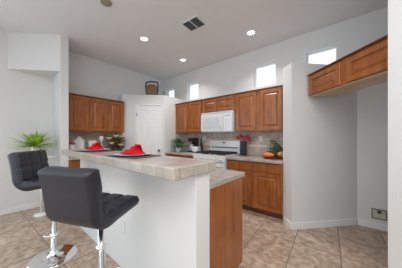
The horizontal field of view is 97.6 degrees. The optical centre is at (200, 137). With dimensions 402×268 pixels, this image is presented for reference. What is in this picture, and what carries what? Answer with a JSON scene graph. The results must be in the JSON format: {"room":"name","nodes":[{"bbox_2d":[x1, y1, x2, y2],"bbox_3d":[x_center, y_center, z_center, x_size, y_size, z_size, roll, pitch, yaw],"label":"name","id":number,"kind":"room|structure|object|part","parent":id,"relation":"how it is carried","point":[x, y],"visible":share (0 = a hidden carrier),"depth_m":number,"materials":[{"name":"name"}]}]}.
{"room":"kitchen","nodes":[
{"label":"kitchen","id":0,"kind":"room"},
{"bbox_2d":[8,32,60,77],"bbox_3d":[-2.757,-1.423,2.917,0.553,0.605,0.571,0,0,40],"label":"wall header","id":1,"kind":"structure","parent":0,"point":[33,53],"depth_m":2.92,"materials":[{"name":"paint"}]},
{"bbox_2d":[0,30,162,209],"bbox_3d":[-3.273,-0.242,2.844,0.150,2.965,6.510,0,0,40],"label":"wall","id":2,"kind":"structure","parent":0,"point":[26,99],"depth_m":3.12,"materials":[{"name":"paint"}]},
{"bbox_2d":[0,202,43,214],"bbox_3d":[-3.986,1.198,1.854,0.014,0.085,3.776,0,0,40],"label":"baseboard","id":3,"kind":"structure","parent":2,"relation":"attached to","point":[36,204],"depth_m":2.97,"materials":[{"name":"white paint"}]},
{"bbox_2d":[69,93,107,131],"bbox_3d":[-2.350,-0.469,3.583,0.325,0.709,0.745,0,0,40],"label":"upper cabinet","id":4,"kind":"object","parent":2,"relation":"attached to","point":[86,113],"visible":0.73,"depth_m":3.47,"materials":[{"name":"brown wood"}]},
{"bbox_3d":[-2.338,-0.463,3.371,0.020,0.651,0.325,0,0,40],"label":"door","id":5,"kind":"part","parent":4,"relation":"part of","materials":[{"name":"brown wood"}]},
{"bbox_3d":[-2.350,-0.817,3.583,0.325,0.014,0.745,0,0,40],"label":"moulding","id":6,"kind":"part","parent":4,"relation":"part of","materials":[{"name":"brown wood"}]},
{"bbox_3d":[-2.112,-0.463,3.644,0.020,0.651,0.313,0,0,40],"label":"door","id":7,"kind":"part","parent":4,"relation":"part of","materials":[{"name":"brown wood"}]},
{"bbox_2d":[69,132,117,149],"bbox_3d":[-2.359,0.122,3.823,0.009,0.452,1.109,0,0,40],"label":"backsplash","id":8,"kind":"structure","parent":2,"relation":"attached to","point":[87,137],"depth_m":3.81,"materials":[{"name":"tile"}]},
{"bbox_2d":[106,99,123,132],"bbox_3d":[-1.998,-0.469,4.008,0.325,0.709,0.360,0,0,40],"label":"upper cabinet","id":9,"kind":"object","parent":2,"relation":"attached to","point":[115,108],"visible":0.81,"depth_m":3.91,"materials":[{"name":"brown wood"}]},
{"bbox_2d":[53,35,209,267],"bbox_3d":[-1.364,-0.242,2.249,3.551,2.965,0.174,0,0,40],"label":"wall","id":10,"kind":"structure","parent":0,"point":[169,226],"depth_m":1.38,"materials":[{"name":"paint"}]},
{"bbox_2d":[121,220,124,233],"bbox_3d":[-0.736,0.840,1.652,0.072,0.116,0.008,0,0,40],"label":"power outlet","id":11,"kind":"object","parent":10,"relation":"attached to","point":[122,221],"visible":1,"depth_m":1.64,"materials":[{"name":"white plastic"}]},
{"bbox_2d":[61,149,215,180],"bbox_3d":[-0.876,0.195,1.773,2.230,0.070,0.385,0,0,40],"label":"countertop","id":12,"kind":"structure","parent":10,"relation":"on","point":[171,168],"depth_m":1.17,"materials":[{"name":"tile"}]},
{"bbox_2d":[77,150,114,151],"bbox_3d":[-1.256,0.158,2.090,0.400,0.004,0.270,0,0,32],"label":"placemat","id":13,"kind":"object","parent":12,"relation":"on","point":[77,150],"visible":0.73,"depth_m":1.98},
{"bbox_2d":[79,148,109,150],"bbox_3d":[-1.256,0.146,2.090,0.324,0.016,0.324,0,0,40],"label":"dinner plate","id":14,"kind":"object","parent":13,"relation":"on","point":[103,148],"visible":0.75,"depth_m":2.04,"materials":[{"name":"white ceramic"}]},
{"bbox_2d":[86,142,103,149],"bbox_3d":[-1.256,0.097,2.090,0.250,0.085,0.150,0,0,32],"label":"napkin","id":15,"kind":"object","parent":14,"relation":"on","point":[97,146],"visible":1,"depth_m":2.03,"materials":[{"name":"red fabric"}]},
{"bbox_2d":[106,154,160,158],"bbox_3d":[-0.589,0.158,1.539,0.400,0.004,0.270,0,0,32],"label":"placemat","id":16,"kind":"object","parent":12,"relation":"on","point":[148,155],"visible":0.69,"depth_m":1.44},
{"bbox_2d":[113,152,151,155],"bbox_3d":[-0.589,0.146,1.539,0.324,0.016,0.324,0,0,40],"label":"dinner plate","id":17,"kind":"object","parent":16,"relation":"on","point":[147,153],"visible":0.65,"depth_m":1.52,"materials":[{"name":"white ceramic"}]},
{"bbox_2d":[121,144,145,154],"bbox_3d":[-0.589,0.097,1.539,0.250,0.085,0.150,0,0,32],"label":"napkin","id":18,"kind":"object","parent":17,"relation":"on","point":[136,149],"visible":1,"depth_m":1.48,"materials":[{"name":"red fabric"}]},
{"bbox_2d":[118,94,183,155],"bbox_3d":[-1.230,0.113,4.496,0.893,2.255,1.360,0,0,40],"label":"wall","id":19,"kind":"structure","parent":0,"point":[168,103],"depth_m":4.22,"materials":[{"name":"paint"}]},
{"bbox_2d":[135,104,161,154],"bbox_3d":[-1.233,0.225,4.151,0.626,2.030,0.082,0,0,-5],"label":"door","id":20,"kind":"structure","parent":19,"relation":"in","point":[148,118],"depth_m":4.18,"materials":[{"name":"white paint"}]},
{"bbox_3d":[-1.367,-0.560,4.168,0.185,0.200,0.008,0,0,-5],"label":"panel","id":21,"kind":"part","parent":20,"relation":"part of","materials":[{"name":"white paint"}]},
{"bbox_3d":[-1.367,-0.070,4.168,0.185,0.620,0.008,0,0,-5],"label":"panel","id":22,"kind":"part","parent":20,"relation":"part of","materials":[{"name":"white paint"}]},
{"bbox_3d":[-1.103,-0.560,4.192,0.185,0.200,0.008,0,0,-5],"label":"panel","id":23,"kind":"part","parent":20,"relation":"part of","materials":[{"name":"white paint"}]},
{"bbox_3d":[-1.103,-0.070,4.192,0.185,0.620,0.008,0,0,-5],"label":"panel","id":24,"kind":"part","parent":20,"relation":"part of","materials":[{"name":"white paint"}]},
{"bbox_2d":[145,81,158,94],"bbox_3d":[-1.202,-1.196,4.304,0.332,0.361,0.194,0,0,-2],"label":"wicker basket","id":25,"kind":"object","parent":19,"relation":"on","point":[150,89],"visible":0.88,"depth_m":4.22,"materials":[{"name":"wicker"}]},
{"bbox_2d":[0,0,387,79],"bbox_3d":[-0.675,-1.775,0.753,7.200,0.100,6.900,0,0,40],"label":"ceiling","id":26,"kind":"structure","parent":0,"point":[94,30],"depth_m":2.69,"materials":[{"name":"paint"}]},
{"bbox_2d":[100,0,111,6],"bbox_3d":[-1.210,-1.714,2.240,0.134,0.022,0.134,0,0,40],"label":"smoke detector","id":27,"kind":"object","parent":26,"relation":"attached to","point":[107,3],"visible":1,"depth_m":2.24,"materials":[{"name":"beige plastic"}]},
{"bbox_2d":[139,36,149,41],"bbox_3d":[-0.992,-1.720,3.078,0.180,0.007,0.180,0,0,40],"label":"recessed light","id":28,"kind":"object","parent":26,"relation":"in","point":[142,38],"visible":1,"depth_m":3.06,"materials":[{"name":"white glass"}]},
{"bbox_2d":[180,15,206,31],"bbox_3d":[-0.111,-1.718,2.674,0.310,0.013,0.260,0,0,37],"label":"ceiling vent","id":29,"kind":"object","parent":26,"relation":"in","point":[194,23],"visible":1,"depth_m":2.66,"materials":[{"name":"black metal"}]},
{"bbox_2d":[245,29,256,35],"bbox_3d":[0.823,-1.720,2.897,0.180,0.007,0.180,0,0,40],"label":"recessed light","id":30,"kind":"object","parent":26,"relation":"in","point":[252,32],"visible":1,"depth_m":2.89,"materials":[{"name":"white glass"}]},
{"bbox_2d":[0,206,387,267],"bbox_3d":[-0.675,1.290,0.753,7.200,0.100,6.900,0,0,40],"label":"floor","id":31,"kind":"structure","parent":0,"point":[267,242],"depth_m":2.04,"materials":[{"name":"tile"}]},
{"bbox_2d":[7,150,77,267],"bbox_3d":[-1.560,0.688,1.824,0.471,1.104,0.410,0,0,-12],"label":"bar stool","id":32,"kind":"object","parent":31,"relation":"on","point":[25,166],"visible":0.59,"depth_m":1.74,"materials":[{"name":"black leather"}]},
{"bbox_3d":[-1.727,0.295,1.788,0.129,0.318,0.410,0,0,-12],"label":"backrest","id":33,"kind":"part","parent":32,"relation":"part of","materials":[{"name":"black leather"}]},
{"bbox_3d":[-1.543,0.446,1.827,0.379,0.102,0.410,0,0,-12],"label":"seat","id":34,"kind":"part","parent":32,"relation":"part of","materials":[{"name":"black leather"}]},
{"bbox_2d":[33,155,56,217],"bbox_3d":[-2.557,0.770,2.823,0.390,0.940,0.390,0,0,40],"label":"pedestal table","id":35,"kind":"object","parent":31,"relation":"on","point":[41,213],"visible":0.55,"depth_m":2.80,"materials":[{"name":"white ceramic"}]},
{"bbox_2d":[8,130,57,150],"bbox_3d":[-2.728,0.086,2.863,0.646,0.427,0.601,0,0,40],"label":"potted palm","id":36,"kind":"object","parent":35,"relation":"on","point":[33,141],"visible":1,"depth_m":2.83,"materials":[{"name":"green plant"}]},
{"bbox_3d":[-2.557,0.767,2.823,0.040,0.885,0.040,0,0,40],"label":"leg","id":37,"kind":"part","parent":35,"relation":"part of","materials":[{"name":"white ceramic"}]},
{"bbox_2d":[69,160,79,167],"bbox_3d":[-2.308,0.815,3.421,0.597,0.850,0.550,0,0,40],"label":"base cabinet","id":38,"kind":"object","parent":31,"relation":"on","point":[72,163],"visible":0.06,"depth_m":3.07,"materials":[{"name":"brown wood"}]},
{"bbox_3d":[-2.121,0.370,3.626,0.630,0.040,1.108,0,0,40],"label":"countertop","id":39,"kind":"structure","parent":38,"relation":"on","visible":0},
{"bbox_2d":[69,142,74,148],"bbox_3d":[-2.341,0.217,3.195,0.096,0.264,0.096,0,0,40],"label":"jar","id":40,"kind":"object","parent":39,"relation":"on","point":[71,144],"visible":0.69,"depth_m":3.16,"materials":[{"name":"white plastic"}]},
{"bbox_2d":[74,136,84,148],"bbox_3d":[-2.371,0.165,3.441,0.167,0.369,0.150,0,0,-20],"label":"birdhouse","id":41,"kind":"object","parent":39,"relation":"on","point":[79,142],"visible":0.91,"depth_m":3.39,"materials":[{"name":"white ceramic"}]},
{"bbox_2d":[88,141,96,146],"bbox_3d":[-2.247,0.207,3.650,0.028,0.285,0.150,0,0,40],"label":"picture frame","id":42,"kind":"object","parent":39,"relation":"on","point":[90,143],"visible":0.43,"depth_m":3.62,"materials":[{"name":"white ceramic"}]},
{"bbox_2d":[105,134,125,150],"bbox_3d":[-1.931,0.141,3.906,0.477,0.417,0.412,0,0,40],"label":"flower arrangement","id":43,"kind":"object","parent":39,"relation":"on","point":[116,139],"visible":1,"depth_m":3.85,"materials":[{"name":"plant"}]},
{"bbox_3d":[-1.896,0.265,3.937,0.180,0.170,0.178,0,0,40],"label":"pot","id":44,"kind":"part","parent":43,"relation":"part of","materials":[{"name":"glass"}]},
{"bbox_2d":[38,166,138,267],"bbox_3d":[-0.684,0.705,1.161,0.410,1.071,0.471,0,0,16],"label":"bar stool","id":45,"kind":"object","parent":31,"relation":"on","point":[75,196],"visible":1,"depth_m":0.96,"materials":[{"name":"black leather"}]},
{"bbox_3d":[-0.732,0.328,0.996,0.368,0.318,0.129,0,0,16],"label":"backrest","id":46,"kind":"part","parent":45,"relation":"part of","materials":[{"name":"black leather"}]},
{"bbox_3d":[-0.680,0.479,1.176,0.368,0.102,0.379,0,0,16],"label":"seat","id":47,"kind":"part","parent":45,"relation":"part of","materials":[{"name":"black leather"}]},
{"bbox_2d":[167,154,192,157],"bbox_3d":[-0.297,0.815,4.202,0.905,0.850,0.617,0,0,40],"label":"base cabinet","id":48,"kind":"object","parent":31,"relation":"on","point":[173,155],"visible":0.06,"depth_m":3.96,"materials":[{"name":"brown wood"}]},
{"bbox_2d":[165,151,195,155],"bbox_3d":[-0.306,0.370,4.192,0.913,0.040,0.650,0,0,40],"label":"countertop","id":49,"kind":"structure","parent":48,"relation":"on","point":[186,153],"depth_m":4.02,"materials":[{"name":"tile"}]},
{"bbox_2d":[169,136,186,151],"bbox_3d":[-0.545,0.138,4.295,0.472,0.422,0.507,0,0,40],"label":"potted plant","id":50,"kind":"object","parent":49,"relation":"on","point":[178,143],"visible":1,"depth_m":4.23,"materials":[{"name":"green plant"}]},
{"bbox_2d":[188,138,197,151],"bbox_3d":[-0.195,0.179,4.314,0.140,0.340,0.240,0,0,40],"label":"coffee maker","id":51,"kind":"object","parent":49,"relation":"on","point":[194,141],"visible":0.65,"depth_m":4.26,"materials":[{"name":"black plastic"}]},
{"bbox_2d":[192,146,200,152],"bbox_3d":[-0.101,0.279,4.120,0.187,0.142,0.144,0,0,40],"label":"toaster","id":52,"kind":"object","parent":49,"relation":"on","point":[194,148],"visible":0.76,"depth_m":4.07,"materials":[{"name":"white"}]},
{"bbox_2d":[193,140,240,169],"bbox_3d":[0.323,0.652,3.622,0.766,1.175,0.698,0,0,40],"label":"gas range","id":53,"kind":"object","parent":31,"relation":"on","point":[219,150],"visible":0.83,"depth_m":3.60,"materials":[{"name":"white metal"}]},
{"bbox_3d":[0.139,0.406,3.400,0.766,0.099,0.040,0,0,40],"label":"control panel","id":54,"kind":"part","parent":53,"relation":"part of","materials":[{"name":"white metal"}]},
{"bbox_2d":[193,153,239,156],"bbox_3d":[0.332,0.345,3.633,0.766,0.020,0.635,0,0,40],"label":"cooktop","id":55,"kind":"object","parent":53,"relation":"in","point":[197,154],"depth_m":3.46,"materials":[{"name":"white metal"}]},
{"bbox_3d":[0.140,0.719,3.401,0.758,0.502,0.034,0,0,40],"label":"oven door","id":56,"kind":"part","parent":53,"relation":"part of","materials":[{"name":"white metal"}]},
{"bbox_2d":[210,178,241,267],"bbox_3d":[-0.055,0.804,1.647,0.700,0.872,0.562,0,0,40],"label":"base cabinet","id":57,"kind":"object","parent":31,"relation":"on","point":[225,199],"visible":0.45,"depth_m":1.41,"materials":[{"name":"brown wood"}]},
{"bbox_2d":[210,168,244,188],"bbox_3d":[-0.579,0.346,2.098,2.092,0.043,0.595,0,0,40],"label":"countertop","id":58,"kind":"structure","parent":57,"relation":"on","point":[219,177],"depth_m":1.50,"materials":[{"name":"tile"}]},
{"bbox_2d":[227,159,253,211],"bbox_3d":[0.839,0.815,3.262,0.465,0.850,0.617,0,0,40],"label":"base cabinet","id":59,"kind":"object","parent":31,"relation":"on","point":[235,165],"visible":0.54,"depth_m":2.95,"materials":[{"name":"brown wood"}]},
{"bbox_3d":[0.650,0.477,3.031,0.434,0.135,0.020,0,0,40],"label":"drawer","id":60,"kind":"part","parent":59,"relation":"part of","materials":[{"name":"brown wood"}]},
{"bbox_3d":[0.650,0.848,3.031,0.434,0.571,0.020,0,0,40],"label":"door","id":61,"kind":"part","parent":59,"relation":"part of","materials":[{"name":"brown wood"}]},
{"bbox_2d":[226,155,282,163],"bbox_3d":[1.013,0.370,3.101,0.944,0.040,0.650,0,0,40],"label":"countertop","id":62,"kind":"structure","parent":59,"relation":"on","point":[253,158],"depth_m":2.94,"materials":[{"name":"tile"}]},
{"bbox_2d":[236,134,251,154],"bbox_3d":[0.851,0.140,3.475,0.326,0.420,0.100,0,0,40],"label":"flower vase","id":63,"kind":"object","parent":62,"relation":"on","point":[243,144],"visible":0.99,"depth_m":3.44,"materials":[{"name":"black plastic"}]},
{"bbox_2d":[262,156,282,158],"bbox_3d":[1.218,0.337,2.963,0.350,0.026,0.350,0,0,40],"label":"serving tray","id":64,"kind":"object","parent":62,"relation":"on","point":[273,157],"visible":0.76,"depth_m":2.93,"materials":[{"name":"brown wood"}]},
{"bbox_2d":[261,152,273,156],"bbox_3d":[1.120,0.292,2.969,0.236,0.086,0.099,0,0,45],"label":"squash","id":65,"kind":"object","parent":64,"relation":"on","point":[266,154],"visible":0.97,"depth_m":2.93,"materials":[{"name":"orange plant"}]},
{"bbox_2d":[277,152,282,157],"bbox_3d":[1.328,0.284,2.919,0.112,0.103,0.142,0,0,33],"label":"squash","id":66,"kind":"object","parent":64,"relation":"on","point":[279,154],"visible":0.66,"depth_m":2.88,"materials":[{"name":"yellow plant"}]},
{"bbox_2d":[263,139,282,154],"bbox_3d":[1.289,0.176,3.141,0.426,0.326,0.222,0,0,18],"label":"leafy greens","id":67,"kind":"object","parent":62,"relation":"on","point":[278,149],"visible":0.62,"depth_m":3.08,"materials":[{"name":"green plant"}]},
{"bbox_2d":[252,162,282,219],"bbox_3d":[1.202,0.815,2.962,0.476,0.850,0.617,0,0,40],"label":"base cabinet","id":68,"kind":"object","parent":31,"relation":"on","point":[267,178],"visible":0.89,"depth_m":2.71,"materials":[{"name":"brown wood"}]},
{"bbox_3d":[1.007,0.477,2.736,0.425,0.135,0.020,0,0,40],"label":"drawer","id":69,"kind":"part","parent":68,"relation":"part of","materials":[{"name":"brown wood"}]},
{"bbox_3d":[1.007,0.848,2.736,0.425,0.571,0.020,0,0,40],"label":"door","id":70,"kind":"part","parent":68,"relation":"part of","materials":[{"name":"brown wood"}]},
{"bbox_2d":[163,7,387,224],"bbox_3d":[1.412,-0.242,3.284,6.810,2.965,0.140,0,0,40],"label":"wall","id":71,"kind":"structure","parent":0,"point":[236,74],"depth_m":2.55,"materials":[{"name":"paint"}]},
{"bbox_2d":[175,99,203,132],"bbox_3d":[-0.218,-0.482,4.320,0.884,0.740,0.335,0,0,40],"label":"upper cabinet","id":72,"kind":"object","parent":71,"relation":"attached to","point":[188,114],"visible":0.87,"depth_m":4.16,"materials":[{"name":"brown wood"}]},
{"bbox_3d":[-0.474,-0.475,4.338,0.390,0.682,0.020,0,0,40],"label":"door","id":73,"kind":"part","parent":72,"relation":"part of","materials":[{"name":"brown wood"}]},
{"bbox_3d":[-0.139,-0.475,4.060,0.390,0.682,0.020,0,0,40],"label":"door","id":74,"kind":"part","parent":72,"relation":"part of","materials":[{"name":"brown wood"}]},
{"bbox_2d":[202,93,234,112],"bbox_3d":[0.438,-0.694,3.777,0.820,0.317,0.335,0,0,40],"label":"upper cabinet","id":75,"kind":"object","parent":71,"relation":"attached to","point":[224,102],"visible":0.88,"depth_m":3.63,"materials":[{"name":"brown wood"}]},
{"bbox_3d":[0.189,-0.686,3.789,0.360,0.259,0.020,0,0,40],"label":"door","id":76,"kind":"part","parent":75,"relation":"part of","materials":[{"name":"brown wood"}]},
{"bbox_2d":[201,110,234,132],"bbox_3d":[0.402,-0.320,3.741,0.770,0.415,0.440,0,0,40],"label":"microwave","id":77,"kind":"object","parent":75,"relation":"attached to","point":[222,121],"visible":0.97,"depth_m":3.55,"materials":[{"name":"white plastic"}]},
{"bbox_3d":[0.225,-0.302,3.676,0.570,0.340,0.024,0,0,40],"label":"door","id":78,"kind":"part","parent":77,"relation":"part of","materials":[{"name":"white ceramic"}]},
{"bbox_3d":[0.521,-0.302,3.432,0.178,0.340,0.022,0,0,40],"label":"control panel","id":79,"kind":"part","parent":77,"relation":"part of","materials":[{"name":"white plastic"}]},
{"bbox_3d":[0.438,-0.845,3.777,0.820,0.014,0.335,0,0,40],"label":"moulding","id":80,"kind":"part","parent":75,"relation":"part of","materials":[{"name":"brown wood"}]},
{"bbox_3d":[0.489,-0.686,3.541,0.360,0.259,0.020,0,0,40],"label":"door","id":81,"kind":"part","parent":75,"relation":"part of","materials":[{"name":"brown wood"}]},
{"bbox_2d":[184,131,282,155],"bbox_3d":[0.563,0.118,3.888,2.640,0.459,0.009,0,0,40],"label":"backsplash","id":82,"kind":"structure","parent":71,"relation":"attached to","point":[254,147],"depth_m":3.54,"materials":[{"name":"tile"}]},
{"bbox_2d":[235,85,282,131],"bbox_3d":[1.112,-0.482,3.219,0.930,0.740,0.335,0,0,40],"label":"upper cabinet","id":83,"kind":"object","parent":71,"relation":"attached to","point":[258,110],"visible":0.78,"depth_m":3.10,"materials":[{"name":"brown wood"}]},
{"bbox_3d":[0.828,-0.475,3.260,0.390,0.682,0.020,0,0,40],"label":"door","id":84,"kind":"part","parent":83,"relation":"part of","materials":[{"name":"brown wood"}]},
{"bbox_3d":[1.112,-0.845,3.219,0.930,0.014,0.335,0,0,40],"label":"moulding","id":85,"kind":"part","parent":83,"relation":"part of","materials":[{"name":"brown wood"}]},
{"bbox_3d":[1.177,-0.475,2.972,0.355,0.682,0.020,0,0,40],"label":"door","id":86,"kind":"part","parent":83,"relation":"part of","materials":[{"name":"brown wood"}]},
{"bbox_2d":[255,62,275,87],"bbox_3d":[1.265,-1.198,3.434,0.419,0.425,0.035,0,0,40],"label":"window","id":87,"kind":"structure","parent":71,"relation":"in","point":[256,68],"depth_m":3.54,"materials":[{"name":"white paint"}]},
{"bbox_2d":[307,46,336,62],"bbox_3d":[1.960,-1.198,2.859,0.413,0.425,0.035,0,0,40],"label":"window","id":88,"kind":"structure","parent":71,"relation":"in","point":[332,48],"depth_m":2.85,"materials":[{"name":"white paint"}]},
{"bbox_2d":[371,208,386,220],"bbox_3d":[2.392,1.035,2.361,0.150,0.136,0.030,0,0,40],"label":"outlet box","id":89,"kind":"object","parent":71,"relation":"attached to","point":[379,214],"visible":1,"depth_m":2.37,"materials":[{"name":"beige plastic"}]},
{"bbox_3d":[2.401,1.035,2.372,0.124,0.110,0.004,0,0,40],"label":"plate","id":90,"kind":"part","parent":89,"relation":"part of","materials":[{"name":"beige plastic"}]},
{"bbox_2d":[380,137,387,145],"bbox_3d":[2.436,0.050,2.340,0.072,0.116,0.008,0,0,40],"label":"wall outlet","id":91,"kind":"object","parent":71,"relation":"attached to","point":[383,140],"visible":0.87,"depth_m":2.34,"materials":[{"name":"white plastic"}]},
{"bbox_2d":[283,62,356,222],"bbox_3d":[1.671,0.113,2.493,0.840,2.255,0.748,0,0,40],"label":"wall","id":92,"kind":"structure","parent":0,"point":[320,133],"depth_m":2.44,"materials":[{"name":"paint"}]},
{"bbox_2d":[283,217,387,231],"bbox_3d":[2.398,1.198,2.173,2.520,0.085,0.511,0,0,22],"label":"baseboard","id":93,"kind":"structure","parent":92,"relation":"attached to","point":[343,222],"depth_m":2.42,"materials":[{"name":"white paint"}]},
{"bbox_2d":[307,34,387,97],"bbox_3d":[1.652,-0.697,1.863,0.340,0.295,1.080,0,0,-5],"label":"upper cabinet","id":94,"kind":"object","parent":92,"relation":"attached to","point":[367,66],"visible":0.92,"depth_m":1.76,"materials":[{"name":"brown wood"}]},
{"bbox_3d":[1.474,-0.688,2.125,0.020,0.241,0.475,0,0,-5],"label":"door","id":95,"kind":"part","parent":94,"relation":"part of","materials":[{"name":"brown wood"}]},
{"bbox_3d":[1.652,-0.837,1.863,0.340,0.014,1.080,0,0,-5],"label":"moulding","id":96,"kind":"part","parent":94,"relation":"part of","materials":[{"name":"brown wood"}]},
{"bbox_3d":[1.673,-0.556,1.865,0.297,0.014,1.080,0,0,-5],"label":"underside panel","id":97,"kind":"part","parent":94,"relation":"part of","materials":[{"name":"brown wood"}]},
{"bbox_3d":[1.526,-0.688,1.578,0.020,0.241,0.475,0,0,-5],"label":"door","id":98,"kind":"part","parent":94,"relation":"part of","materials":[{"name":"brown wood"}]},
{"bbox_2d":[388,0,401,267],"bbox_3d":[2.506,-0.242,1.309,2.290,2.965,0.160,0,0,-5],"label":"wall","id":99,"kind":"structure","parent":0,"point":[394,6],"depth_m":1.24,"materials":[{"name":"paint"}]}
]}

